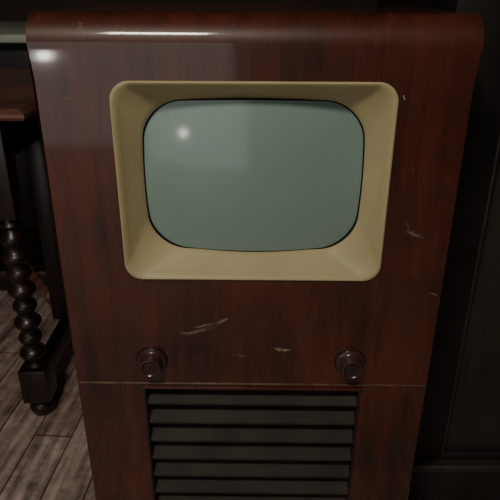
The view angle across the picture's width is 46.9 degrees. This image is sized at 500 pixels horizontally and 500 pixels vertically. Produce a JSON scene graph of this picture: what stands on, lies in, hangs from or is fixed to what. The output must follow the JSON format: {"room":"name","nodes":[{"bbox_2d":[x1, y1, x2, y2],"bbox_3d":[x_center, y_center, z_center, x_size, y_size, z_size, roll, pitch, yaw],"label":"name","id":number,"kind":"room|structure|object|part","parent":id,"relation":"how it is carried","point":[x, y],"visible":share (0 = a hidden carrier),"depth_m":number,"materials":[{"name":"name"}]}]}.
{"room":"living room","nodes":[
{"label":"living room","id":0,"kind":"room"},
{"bbox_2d":[0,265,95,499],"bbox_3d":[-0.254,0.814,0.562,4.500,0.100,5.200,0,24,0],"label":"floor","id":1,"kind":"structure","parent":0,"point":[43,457],"depth_m":1.32,"materials":[{"name":"brown wood"}]},
{"bbox_2d":[0,21,43,264],"bbox_3d":[-1.308,-0.443,2.246,1.380,0.800,0.800,0,24,0],"label":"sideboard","id":2,"kind":"object","parent":1,"relation":"on","point":[13,46],"visible":0.02,"depth_m":1.94,"materials":[{"name":"brown wood"}]},
{"bbox_3d":[-0.869,-0.319,1.901,0.300,0.520,0.008,0,24,0],"label":"door panel","id":3,"kind":"part","parent":2,"relation":"part of","materials":[{"name":"brown wood"}]},
{"bbox_2d":[0,68,70,414],"bbox_3d":[-0.889,-0.061,1.498,0.942,0.720,0.635,0,24,0],"label":"table","id":4,"kind":"object","parent":1,"relation":"on","point":[19,125],"visible":0.62,"depth_m":1.30,"materials":[{"name":"brown wood"}]},
{"bbox_3d":[-0.495,0.158,1.284,0.060,0.500,0.060,0,24,0],"label":"leg","id":5,"kind":"part","parent":4,"relation":"part of","materials":[{"name":"brown wood"}]},
{"bbox_3d":[-0.631,0.081,1.685,0.040,0.040,0.315,-17,30,-34],"label":"gate rail","id":6,"kind":"part","parent":4,"relation":"part of","materials":[{"name":"brown wood"}]},
{"bbox_3d":[-0.513,-0.046,1.482,0.044,0.500,0.040,0,24,0],"label":"gate post","id":7,"kind":"part","parent":4,"relation":"part of","materials":[{"name":"brown wood"}]},
{"bbox_2d":[26,4,483,499],"bbox_3d":[0.005,0.071,0.993,0.507,0.901,0.441,0,24,0],"label":"television","id":8,"kind":"object","parent":1,"relation":"on","point":[252,206],"visible":1,"depth_m":0.75,"materials":[{"name":"brown wood"}]},
{"bbox_3d":[-0.138,0.160,0.805,0.042,0.042,0.022,0,24,0],"label":"knob","id":9,"kind":"part","parent":8,"relation":"part of","materials":[{"name":"brown plastic"}]},
{"bbox_3d":[0.003,0.192,0.830,0.499,0.003,0.005,0,24,0],"label":"seam moulding","id":10,"kind":"part","parent":8,"relation":"part of","materials":[{"name":"brown wood"}]},
{"bbox_3d":[0.141,0.162,0.803,0.042,0.042,0.022,0,24,0],"label":"knob","id":11,"kind":"part","parent":8,"relation":"part of","materials":[{"name":"brown plastic"}]},
{"bbox_2d":[377,0,499,499],"bbox_3d":[0.748,-0.463,0.970,0.988,1.900,0.563,0,24,0],"label":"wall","id":12,"kind":"structure","parent":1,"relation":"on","point":[457,457],"depth_m":0.98,"materials":[{"name":"brown wood"}]},
{"bbox_3d":[0.745,0.299,1.321,0.966,0.017,0.548,0,24,0],"label":"plinth moulding","id":13,"kind":"part","parent":12,"relation":"part of","materials":[{"name":"brown wood"}]},
{"bbox_3d":[0.527,0.383,1.093,0.342,0.015,0.023,0,24,0],"label":"rail","id":14,"kind":"part","parent":12,"relation":"part of","materials":[{"name":"brown wood"}]},
{"bbox_3d":[0.531,-0.364,0.762,0.342,1.630,0.010,0,24,0],"label":"panel","id":15,"kind":"part","parent":12,"relation":"part of","materials":[{"name":"brown wood"}]},
{"bbox_2d":[0,0,376,20],"bbox_3d":[-0.244,-1.419,2.352,4.300,2.500,0.100,0,24,0],"label":"wall","id":16,"kind":"structure","parent":0,"point":[10,10],"depth_m":2.46,"materials":[{"name":"paint"}]}
]}

